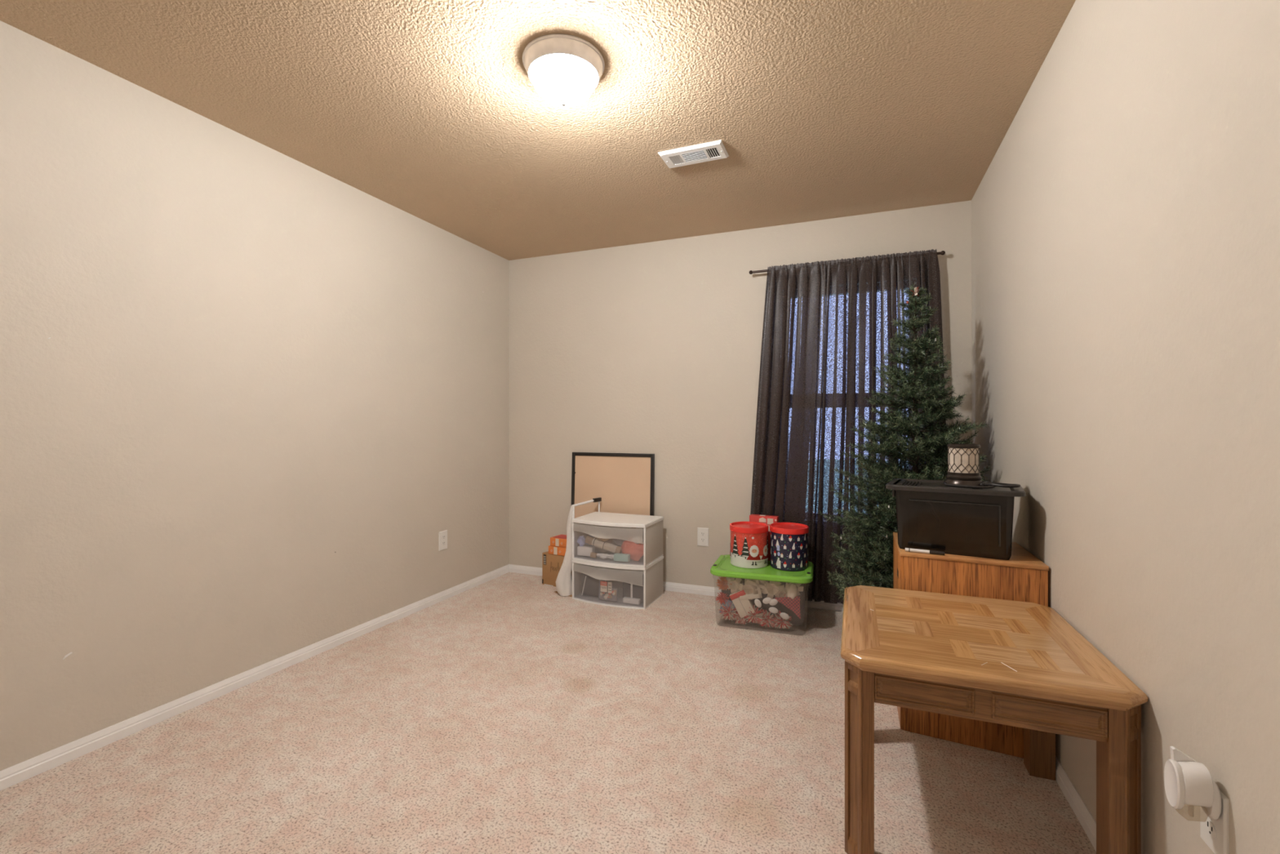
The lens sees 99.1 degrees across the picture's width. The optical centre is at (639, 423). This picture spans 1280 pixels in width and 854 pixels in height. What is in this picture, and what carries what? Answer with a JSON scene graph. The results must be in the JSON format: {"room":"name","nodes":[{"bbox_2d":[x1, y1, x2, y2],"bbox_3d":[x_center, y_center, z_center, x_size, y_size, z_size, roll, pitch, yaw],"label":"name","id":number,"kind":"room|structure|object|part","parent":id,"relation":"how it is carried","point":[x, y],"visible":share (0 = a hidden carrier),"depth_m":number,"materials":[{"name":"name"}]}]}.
{"room":"spare room","nodes":[
{"label":"spare room","id":0,"kind":"room"},
{"bbox_2d":[0,20,509,770],"bbox_3d":[-1.800,-0.060,2.486,0.122,2.440,4.146,0,0,21],"label":"wall","id":1,"kind":"structure","parent":0,"point":[249,393],"depth_m":2.25,"materials":[{"name":"paint"}]},
{"bbox_2d":[0,564,509,790],"bbox_3d":[-1.738,1.131,2.461,0.013,0.057,3.906,0,0,21],"label":"baseboard","id":2,"kind":"structure","parent":1,"relation":"attached to","point":[13,775],"depth_m":2.26,"materials":[{"name":"white paint"}]},
{"bbox_2d":[438,529,447,551],"bbox_3d":[-1.295,0.769,3.593,0.008,0.124,0.078,0,0,21],"label":"wall outlet","id":3,"kind":"object","parent":1,"relation":"attached to","point":[442,535],"visible":1,"depth_m":3.58,"materials":[{"name":"white plastic"}]},
{"bbox_2d":[0,0,1075,260],"bbox_3d":[-0.280,-1.340,1.887,3.388,0.120,4.146,0,0,21],"label":"ceiling","id":4,"kind":"structure","parent":0,"point":[432,110],"depth_m":2.13,"materials":[{"name":"paint"}]},
{"bbox_2d":[522,33,604,107],"bbox_3d":[-0.270,-1.203,1.933,0.289,0.154,0.289,0,0,38],"label":"ceiling light","id":5,"kind":"object","parent":4,"relation":"attached to","point":[565,70],"visible":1,"depth_m":1.85,"materials":[{"name":"white glass"}]},
{"bbox_2d":[657,139,728,168],"bbox_3d":[0.255,-1.272,2.590,0.304,0.016,0.156,0,0,22],"label":"ceiling vent","id":6,"kind":"object","parent":4,"relation":"in","point":[714,150],"visible":1,"depth_m":2.58,"materials":[{"name":"white plastic"}]},
{"bbox_2d":[0,572,1096,853],"bbox_3d":[-0.280,1.220,1.887,3.388,0.120,4.146,0,0,21],"label":"floor","id":7,"kind":"structure","parent":0,"point":[508,713],"depth_m":1.86,"materials":[{"name":"carpet"}]},
{"bbox_2d":[542,551,572,586],"bbox_3d":[-0.520,1.046,3.926,0.335,0.228,0.167,0,0,30],"label":"cardboard box","id":8,"kind":"object","parent":7,"relation":"on","point":[551,563],"visible":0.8,"depth_m":3.90,"materials":[{"name":"brown cardboard"}]},
{"bbox_2d":[548,545,565,555],"bbox_3d":[-0.512,0.903,3.896,0.260,0.058,0.132,0,0,29],"label":"carton","id":9,"kind":"object","parent":8,"relation":"on","point":[557,550],"visible":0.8,"depth_m":3.87,"materials":[{"name":"orange cardboard"}]},
{"bbox_2d":[550,533,566,547],"bbox_3d":[-0.499,0.843,3.896,0.260,0.058,0.132,0,0,29],"label":"carton","id":10,"kind":"object","parent":9,"relation":"on","point":[560,540],"visible":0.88,"depth_m":3.88,"materials":[{"name":"orange cardboard"}]},
{"bbox_2d":[572,497,601,519],"bbox_3d":[-0.370,0.845,3.798,0.026,0.630,0.294,0,0,34],"label":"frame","id":11,"kind":"object","parent":7,"relation":"on","point":[598,500],"visible":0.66,"depth_m":3.82,"materials":[{"name":"plastic"}]},
{"bbox_3d":[-0.450,0.854,3.683,0.012,0.612,0.012,0,0,21],"label":"post","id":12,"kind":"part","parent":11,"relation":"part of","materials":[{"name":"white plastic"}]},
{"bbox_2d":[571,452,654,518],"bbox_3d":[-0.207,0.686,3.930,0.648,0.948,0.056,0,0,21],"label":"bulletin board","id":13,"kind":"object","parent":7,"relation":"on","point":[624,482],"visible":0.51,"depth_m":3.93,"materials":[{"name":"beige"}]},
{"bbox_2d":[572,555,663,608],"bbox_3d":[-0.154,1.028,3.637,0.525,0.265,0.378,0,0,23],"label":"plastic drawer unit","id":14,"kind":"object","parent":7,"relation":"on","point":[650,576],"visible":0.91,"depth_m":3.51,"materials":[{"name":"white plastic"}]},
{"bbox_2d":[581,573,602,595],"bbox_3d":[-0.313,1.058,3.647,0.150,0.165,0.060,0,0,23],"label":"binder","id":15,"kind":"object","parent":14,"relation":"in","point":[591,587],"visible":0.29,"depth_m":3.62,"materials":[{"name":"grey plastic"}]},
{"bbox_2d":[600,580,611,593],"bbox_3d":[-0.220,1.048,3.501,0.085,0.076,0.003,0,0,23],"label":"tag","id":16,"kind":"object","parent":14,"relation":"in","point":[603,584],"visible":1,"depth_m":3.50,"materials":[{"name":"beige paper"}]},
{"bbox_3d":[-0.218,0.969,3.487,0.499,0.096,0.051,0,0,23],"label":"handle","id":17,"kind":"part","parent":14,"relation":"part of","materials":[{"name":"plastic"}]},
{"bbox_2d":[600,586,617,601],"bbox_3d":[-0.204,1.099,3.519,0.124,0.085,0.021,0,0,23],"label":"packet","id":18,"kind":"object","parent":14,"relation":"in","point":[604,596],"visible":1,"depth_m":3.51,"materials":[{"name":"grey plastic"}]},
{"bbox_2d":[572,511,663,566],"bbox_3d":[-0.154,0.763,3.637,0.525,0.265,0.378,0,0,23],"label":"plastic drawer unit","id":19,"kind":"object","parent":14,"relation":"on","point":[648,531],"visible":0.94,"depth_m":3.53,"materials":[{"name":"white plastic"}]},
{"bbox_2d":[577,545,595,555],"bbox_3d":[-0.359,0.846,3.629,0.110,0.060,0.050,0,0,19],"label":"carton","id":20,"kind":"object","parent":19,"relation":"in","point":[585,550],"visible":0.8,"depth_m":3.61,"materials":[{"name":"white cardboard"}]},
{"bbox_2d":[577,535,585,546],"bbox_3d":[-0.389,0.785,3.637,0.055,0.078,0.044,0,0,45],"label":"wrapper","id":21,"kind":"object","parent":20,"relation":"on","point":[581,540],"visible":0.99,"depth_m":3.62,"materials":[{"name":"purple plastic"}]},
{"bbox_2d":[590,551,596,558],"bbox_3d":[-0.304,0.861,3.573,0.043,0.034,0.024,0,0,13],"label":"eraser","id":22,"kind":"object","parent":19,"relation":"in","point":[593,554],"visible":1,"depth_m":3.56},
{"bbox_2d":[596,553,608,559],"bbox_3d":[-0.240,0.860,3.548,0.092,0.037,0.036,0,0,23],"label":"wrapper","id":23,"kind":"object","parent":19,"relation":"in","point":[602,556],"visible":1,"depth_m":3.54,"materials":[{"name":"plastic"}]},
{"bbox_2d":[585,535,622,553],"bbox_3d":[-0.239,0.797,3.578,0.255,0.109,0.051,0,0,19],"label":"paper roll","id":24,"kind":"object","parent":19,"relation":"in","point":[596,542],"visible":0.97,"depth_m":3.56,"materials":[{"name":"beige paper"}]},
{"bbox_2d":[595,537,608,541],"bbox_3d":[-0.249,0.744,3.576,0.114,0.054,0.047,0,0,15],"label":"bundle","id":25,"kind":"object","parent":24,"relation":"on","point":[601,539],"visible":0.3,"depth_m":3.56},
{"bbox_2d":[595,538,616,552],"bbox_3d":[-0.243,0.815,3.691,0.197,0.124,0.085,0,0,23],"label":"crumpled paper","id":26,"kind":"object","parent":19,"relation":"in","point":[610,540],"visible":0.33,"depth_m":3.66,"materials":[{"name":"paper"}]},
{"bbox_3d":[-0.218,0.704,3.487,0.499,0.096,0.051,0,0,23],"label":"handle","id":27,"kind":"part","parent":19,"relation":"part of","materials":[{"name":"plastic"}]},
{"bbox_2d":[607,554,613,559],"bbox_3d":[-0.182,0.859,3.522,0.067,0.031,0.034,0,0,23],"label":"wrapper","id":28,"kind":"object","parent":19,"relation":"in","point":[610,556],"visible":0.91,"depth_m":3.51,"materials":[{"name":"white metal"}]},
{"bbox_2d":[613,538,625,546],"bbox_3d":[-0.122,0.750,3.587,0.110,0.111,0.081,0,0,12],"label":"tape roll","id":29,"kind":"object","parent":19,"relation":"in","point":[618,542],"visible":0.23,"depth_m":3.56,"materials":[{"name":"plastic"}]},
{"bbox_2d":[613,552,630,561],"bbox_3d":[-0.116,0.855,3.484,0.100,0.042,0.040,0,0,20],"label":"box","id":30,"kind":"object","parent":19,"relation":"in","point":[617,557],"visible":1,"depth_m":3.47,"materials":[{"name":"cardboard"}]},
{"bbox_2d":[621,540,643,560],"bbox_3d":[-0.044,0.806,3.507,0.182,0.146,0.080,0,0,23],"label":"pouch","id":31,"kind":"object","parent":19,"relation":"in","point":[635,550],"visible":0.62,"depth_m":3.48,"materials":[{"name":"fabric"}]},
{"bbox_2d":[622,583,639,604],"bbox_3d":[-0.053,1.071,3.466,0.110,0.140,0.028,0,0,23],"label":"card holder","id":32,"kind":"object","parent":14,"relation":"in","point":[632,600],"visible":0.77,"depth_m":3.46,"materials":[{"name":"white plastic"}]},
{"bbox_2d":[622,582,643,602],"bbox_3d":[-0.032,1.058,3.528,0.150,0.165,0.060,0,0,23],"label":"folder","id":33,"kind":"object","parent":14,"relation":"in","point":[637,590],"visible":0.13,"depth_m":3.50,"materials":[{"name":"grey plastic"}]},
{"bbox_2d":[710,554,813,583],"bbox_3d":[0.723,0.993,3.213,0.568,0.334,0.428,0,0,19],"label":"lid","id":34,"kind":"object","parent":7,"relation":"on","point":[722,566],"visible":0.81,"depth_m":3.06,"materials":[{"name":"plastic"}]},
{"bbox_2d":[715,591,728,604],"bbox_3d":[0.478,1.008,3.157,0.080,0.075,0.040,0,0,19],"label":"tinsel","id":35,"kind":"object","parent":34,"relation":"in","point":[722,596],"visible":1,"depth_m":3.15,"materials":[{"name":"red plastic"}]},
{"bbox_2d":[715,576,733,590],"bbox_3d":[0.487,0.919,3.156,0.098,0.086,0.048,0,0,19],"label":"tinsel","id":36,"kind":"object","parent":34,"relation":"in","point":[722,583],"visible":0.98,"depth_m":3.15,"materials":[{"name":"red plastic"}]},
{"bbox_2d":[719,599,734,616],"bbox_3d":[0.504,1.062,3.144,0.096,0.104,0.006,0,0,19],"label":"tinsel","id":37,"kind":"object","parent":34,"relation":"in","point":[728,601],"visible":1,"depth_m":3.14,"materials":[{"name":"grey"}]},
{"bbox_2d":[718,601,738,620],"bbox_3d":[0.516,1.076,3.142,0.124,0.100,0.064,0,0,19],"label":"tinsel pom","id":38,"kind":"object","parent":34,"relation":"in","point":[726,612],"visible":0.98,"depth_m":3.13,"materials":[{"name":"red"}]},
{"bbox_2d":[725,577,743,592],"bbox_3d":[0.540,0.926,3.140,0.110,0.102,0.040,0,0,19],"label":"ribbon bow","id":39,"kind":"object","parent":34,"relation":"in","point":[734,588],"visible":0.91,"depth_m":3.13,"materials":[{"name":"beige fabric"}]},
{"bbox_2d":[733,610,747,624],"bbox_3d":[0.577,1.102,3.122,0.091,0.086,0.047,0,0,18],"label":"tinsel pom","id":40,"kind":"object","parent":34,"relation":"in","point":[739,620],"visible":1,"depth_m":3.11,"materials":[{"name":"red"}]},
{"bbox_2d":[729,589,755,617],"bbox_3d":[0.586,1.025,3.120,0.144,0.164,0.044,0,0,18],"label":"gift box","id":41,"kind":"object","parent":34,"relation":"in","point":[742,606],"visible":0.94,"depth_m":3.10,"materials":[{"name":"beige cardboard"}]},
{"bbox_2d":[739,578,765,599],"bbox_3d":[0.638,0.942,3.082,0.147,0.125,0.004,0,0,19],"label":"star","id":42,"kind":"object","parent":41,"relation":"on","point":[757,584],"visible":0.99,"depth_m":3.08,"materials":[{"name":"beige wood"}]},
{"bbox_2d":[737,578,758,599],"bbox_3d":[0.613,0.945,3.113,0.133,0.127,0.045,0,0,19],"label":"ribbon bow","id":43,"kind":"object","parent":34,"relation":"in","point":[748,588],"visible":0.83,"depth_m":3.10,"materials":[{"name":"beige fabric"}]},
{"bbox_2d":[729,521,768,568],"bbox_3d":[0.651,0.720,3.256,0.227,0.235,0.227,0,0,35],"label":"tin","id":44,"kind":"object","parent":34,"relation":"on","point":[748,544],"visible":1,"depth_m":3.17,"materials":[{"name":"red metal"}]},
{"bbox_3d":[0.651,0.618,3.256,0.227,0.031,0.227,0,0,35],"label":"lid","id":45,"kind":"part","parent":44,"relation":"part of","materials":[{"name":"red metal"}]},
{"bbox_2d":[743,604,765,622],"bbox_3d":[0.647,1.075,3.100,0.130,0.101,0.072,0,0,18],"label":"tinsel pom","id":46,"kind":"object","parent":34,"relation":"in","point":[753,617],"visible":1,"depth_m":3.08,"materials":[{"name":"red"}]},
{"bbox_2d":[754,598,761,607],"bbox_3d":[0.664,1.010,3.067,0.039,0.048,0.013,0,0,22],"label":"ornament","id":47,"kind":"object","parent":34,"relation":"in","point":[757,602],"visible":1,"depth_m":3.06,"materials":[{"name":"white plastic"}]},
{"bbox_2d":[751,579,769,593],"bbox_3d":[0.680,0.908,3.093,0.110,0.108,0.040,0,0,18],"label":"ribbon bow","id":48,"kind":"object","parent":34,"relation":"in","point":[761,582],"visible":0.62,"depth_m":3.08,"materials":[{"name":"beige fabric"}]},
{"bbox_2d":[721,576,804,625],"bbox_3d":[0.734,1.025,3.247,0.470,0.240,0.240,0,0,18],"label":"decorations","id":49,"kind":"object","parent":34,"relation":"in","point":[795,620],"visible":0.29,"depth_m":3.10},
{"bbox_2d":[749,514,778,560],"bbox_3d":[0.768,0.703,3.374,0.172,0.269,0.056,0,0,25],"label":"carton","id":50,"kind":"object","parent":34,"relation":"on","point":[767,519],"visible":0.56,"depth_m":3.34,"materials":[{"name":"red cardboard"}]},
{"bbox_2d":[756,608,776,626],"bbox_3d":[0.718,1.094,3.075,0.119,0.093,0.062,0,0,18],"label":"tinsel pom","id":51,"kind":"object","parent":34,"relation":"in","point":[766,620],"visible":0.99,"depth_m":3.06,"materials":[{"name":"red"}]},
{"bbox_2d":[762,597,771,604],"bbox_3d":[0.711,0.990,3.051,0.049,0.038,0.013,0,0,16],"label":"ornament","id":52,"kind":"object","parent":34,"relation":"in","point":[766,600],"visible":1,"depth_m":3.05,"materials":[{"name":"white plastic"}]},
{"bbox_2d":[768,606,777,613],"bbox_3d":[0.744,1.040,3.040,0.051,0.035,0.013,0,0,16],"label":"ornament","id":53,"kind":"object","parent":34,"relation":"in","point":[773,610],"visible":1,"depth_m":3.04,"materials":[{"name":"white plastic"}]},
{"bbox_2d":[768,598,777,605],"bbox_3d":[0.744,0.995,3.040,0.048,0.039,0.013,0,0,16],"label":"ornament","id":54,"kind":"object","parent":34,"relation":"in","point":[773,602],"visible":1,"depth_m":3.04,"materials":[{"name":"white plastic"}]},
{"bbox_2d":[763,580,784,599],"bbox_3d":[0.749,0.927,3.069,0.129,0.126,0.042,0,0,19],"label":"ribbon bow","id":55,"kind":"object","parent":34,"relation":"in","point":[772,588],"visible":0.87,"depth_m":3.06,"materials":[{"name":"beige fabric"}]},
{"bbox_2d":[775,586,786,597],"bbox_3d":[0.799,0.956,3.054,0.091,0.097,0.038,0,0,19],"label":"ribbon bow","id":56,"kind":"object","parent":34,"relation":"in","point":[783,591],"visible":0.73,"depth_m":3.04,"materials":[{"name":"beige fabric"}]},
{"bbox_2d":[771,610,792,628],"bbox_3d":[0.794,1.094,3.051,0.119,0.097,0.060,0,0,18],"label":"tinsel pom","id":57,"kind":"object","parent":34,"relation":"in","point":[782,622],"visible":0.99,"depth_m":3.04,"materials":[{"name":"red"}]},
{"bbox_2d":[779,612,789,619],"bbox_3d":[0.801,1.065,3.021,0.050,0.036,0.013,0,0,16],"label":"ornament","id":58,"kind":"object","parent":34,"relation":"in","point":[784,615],"visible":1,"depth_m":3.02,"materials":[{"name":"white plastic"}]},
{"bbox_2d":[773,596,800,619],"bbox_3d":[0.813,1.012,3.017,0.145,0.125,0.004,0,0,19],"label":"gingham cloth","id":59,"kind":"object","parent":34,"relation":"in","point":[793,605],"visible":1,"depth_m":3.01,"materials":[{"name":"red fabric"}]},
{"bbox_2d":[769,522,808,571],"bbox_3d":[0.873,0.717,3.194,0.221,0.241,0.221,0,0,28],"label":"tin","id":60,"kind":"object","parent":34,"relation":"on","point":[788,540],"visible":1,"depth_m":3.11,"materials":[{"name":"blue metal"}]},
{"bbox_3d":[0.873,0.612,3.194,0.221,0.031,0.221,0,0,28],"label":"lid","id":61,"kind":"part","parent":60,"relation":"part of","materials":[{"name":"red metal"}]},
{"bbox_2d":[786,582,797,599],"bbox_3d":[0.841,0.922,3.017,0.057,0.099,0.035,0,0,19],"label":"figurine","id":62,"kind":"object","parent":34,"relation":"in","point":[792,590],"visible":0.89,"depth_m":3.00,"materials":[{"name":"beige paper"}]},
{"bbox_2d":[785,582,803,595],"bbox_3d":[0.857,0.914,3.035,0.102,0.095,0.038,0,0,19],"label":"ribbon bow","id":63,"kind":"object","parent":34,"relation":"in","point":[799,587],"visible":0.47,"depth_m":3.02,"materials":[{"name":"beige fabric"}]},
{"bbox_2d":[817,283,990,600],"bbox_3d":[1.326,0.218,2.782,0.827,1.873,0.837,0,0,21],"label":"tree","id":64,"kind":"object","parent":7,"relation":"on","point":[872,557],"visible":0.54,"depth_m":2.71,"materials":[{"name":"green plastic"}]},
{"bbox_2d":[906,286,919,303],"bbox_3d":[1.362,-0.637,2.718,0.064,0.079,0.039,0,0,21],"label":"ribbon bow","id":65,"kind":"object","parent":64,"relation":"attached to","point":[916,289],"visible":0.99,"depth_m":2.71,"materials":[{"name":"beige fabric"}]},
{"bbox_2d":[893,532,1048,758],"bbox_3d":[1.262,0.823,2.148,0.456,0.675,0.452,0,0,21],"label":"base cabinet","id":66,"kind":"object","parent":7,"relation":"on","point":[1024,577],"visible":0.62,"depth_m":1.97,"materials":[{"name":"brown wood"}]},
{"bbox_3d":[1.066,0.831,2.251,0.012,0.659,0.399,0,0,21],"label":"panel","id":67,"kind":"part","parent":66,"relation":"part of","materials":[{"name":"orange wood"}]},
{"bbox_2d":[905,547,944,555],"bbox_3d":[1.063,0.477,2.037,0.131,0.014,0.013,0,0,29],"label":"marker pen","id":68,"kind":"object","parent":66,"relation":"on","point":[917,550],"visible":1,"depth_m":2.03,"materials":[{"name":"white plastic"}]},
{"bbox_2d":[885,478,1025,559],"bbox_3d":[1.224,0.361,2.134,0.454,0.247,0.304,0,0,31],"label":"storage bin","id":69,"kind":"object","parent":66,"relation":"on","point":[931,514],"visible":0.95,"depth_m":2.01,"materials":[{"name":"plastic"}]},
{"bbox_3d":[1.224,0.246,2.134,0.454,0.018,0.304,0,0,32],"label":"lid","id":70,"kind":"part","parent":69,"relation":"part of","materials":[{"name":"black plastic"}]},
{"bbox_2d":[943,443,1020,488],"bbox_3d":[1.274,0.159,2.058,0.152,0.159,0.252,0,0,-28],"label":"lantern lamp","id":71,"kind":"object","parent":69,"relation":"on","point":[963,464],"visible":1,"depth_m":2.07,"materials":[{"name":"brown metal"}]},
{"bbox_3d":[1.254,0.140,2.113,0.103,0.096,0.103,0,0,21],"label":"lamp shade","id":72,"kind":"part","parent":71,"relation":"part of","materials":[{"name":"beige glass"}]},
{"bbox_3d":[1.277,0.228,2.039,0.239,0.021,0.090,0,0,21],"label":"power cord","id":73,"kind":"part","parent":71,"relation":"part of","materials":[{"name":"black plastic"}]},
{"bbox_3d":[1.262,0.493,2.148,0.456,0.016,0.452,0,0,21],"label":"panel","id":74,"kind":"part","parent":66,"relation":"part of","materials":[{"name":"orange wood"}]},
{"bbox_2d":[840,585,1148,853],"bbox_3d":[0.960,0.883,1.640,0.656,0.553,0.702,0,0,21],"label":"end table","id":75,"kind":"object","parent":7,"relation":"on","point":[1019,664],"visible":1,"depth_m":1.42,"materials":[{"name":"brown wood"}]},
{"bbox_3d":[0.587,0.902,1.462,0.073,0.516,0.073,0,0,21],"label":"leg","id":76,"kind":"part","parent":75,"relation":"part of","materials":[{"name":"brown wood"}]},
{"bbox_3d":[1.333,0.902,1.819,0.073,0.516,0.073,0,0,21],"label":"leg","id":77,"kind":"part","parent":75,"relation":"part of","materials":[{"name":"brown wood"}]},
{"bbox_3d":[1.111,0.902,1.256,0.073,0.516,0.073,0,0,21],"label":"leg","id":78,"kind":"part","parent":75,"relation":"part of","materials":[{"name":"brown wood"}]},
{"bbox_3d":[-0.489,1.157,3.723,0.210,0.004,0.130,0,0,21],"label":"flap","id":79,"kind":"object","parent":7,"relation":"on","visible":0},
{"bbox_2d":[555,504,573,595],"bbox_3d":[-0.511,0.853,3.702,0.140,0.606,0.107,0,0,21],"label":"bag","id":80,"kind":"object","parent":79,"relation":"on","point":[564,579],"visible":0.83,"depth_m":3.67,"materials":[{"name":"white plastic"}]},
{"bbox_2d":[509,200,971,587],"bbox_3d":[0.458,-0.060,3.760,3.148,2.440,0.120,0,0,21],"label":"wall","id":81,"kind":"structure","parent":0,"point":[655,348],"depth_m":3.79,"materials":[{"name":"paint"}]},
{"bbox_2d":[509,564,843,611],"bbox_3d":[0.433,1.131,3.698,3.148,0.057,0.013,0,0,21],"label":"baseboard","id":82,"kind":"structure","parent":81,"relation":"attached to","point":[669,586],"depth_m":3.72,"materials":[{"name":"white paint"}]},
{"bbox_2d":[697,527,708,546],"bbox_3d":[0.428,0.770,3.703,0.078,0.124,0.008,0,0,21],"label":"wall outlet","id":83,"kind":"object","parent":81,"relation":"attached to","point":[702,533],"visible":1,"depth_m":3.70,"materials":[{"name":"white plastic"}]},
{"bbox_2d":[749,250,945,274],"bbox_3d":[1.236,-0.978,3.349,1.120,0.060,0.074,0,0,21],"label":"curtain rod","id":84,"kind":"object","parent":81,"relation":"attached to","point":[943,252],"visible":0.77,"depth_m":3.49,"materials":[{"name":"brown metal"}]},
{"bbox_2d":[750,257,849,603],"bbox_3d":[0.988,0.048,3.420,0.656,2.100,0.056,0,0,21],"label":"curtain","id":85,"kind":"object","parent":84,"relation":"hanging from","point":[800,433],"visible":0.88,"depth_m":3.39,"materials":[{"name":"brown fabric"}]},
{"bbox_2d":[842,248,946,604],"bbox_3d":[1.506,0.048,3.216,0.588,2.100,0.056,0,0,21],"label":"curtain","id":86,"kind":"object","parent":84,"relation":"hanging from","point":[877,284],"visible":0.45,"depth_m":3.25,"materials":[{"name":"brown fabric"}]},
{"bbox_2d":[971,0,1279,853],"bbox_3d":[1.240,-0.060,1.288,0.120,2.440,4.146,0,0,21],"label":"wall","id":87,"kind":"structure","parent":0,"point":[1126,217],"depth_m":1.21,"materials":[{"name":"paint"}]},
{"bbox_2d":[1055,755,1096,850],"bbox_3d":[1.179,1.131,1.312,0.013,0.057,3.906,0,0,21],"label":"baseboard","id":88,"kind":"structure","parent":87,"relation":"attached to","point":[1082,813],"depth_m":1.62,"materials":[{"name":"white paint"}]},
{"bbox_2d":[1200,790,1228,853],"bbox_3d":[1.063,0.733,1.012,0.008,0.124,0.078,0,0,21],"label":"wall outlet","id":89,"kind":"object","parent":87,"relation":"attached to","point":[1215,833],"visible":0.58,"depth_m":0.99,"materials":[{"name":"white plastic"}]},
{"bbox_2d":[1164,746,1221,819],"bbox_3d":[1.024,0.672,1.011,0.063,0.120,0.057,0,0,21],"label":"plug-in device","id":90,"kind":"object","parent":89,"relation":"attached to","point":[1188,781],"visible":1,"depth_m":1.00,"materials":[{"name":"white plastic"}]},
{"bbox_2d":[1204,819,1216,839],"bbox_3d":[1.060,0.753,1.013,0.003,0.029,0.030,0,0,21],"label":"receptacle","id":91,"kind":"object","parent":89,"relation":"attached to","point":[1210,824],"depth_m":1.01,"materials":[{"name":"white plastic"}]}
]}

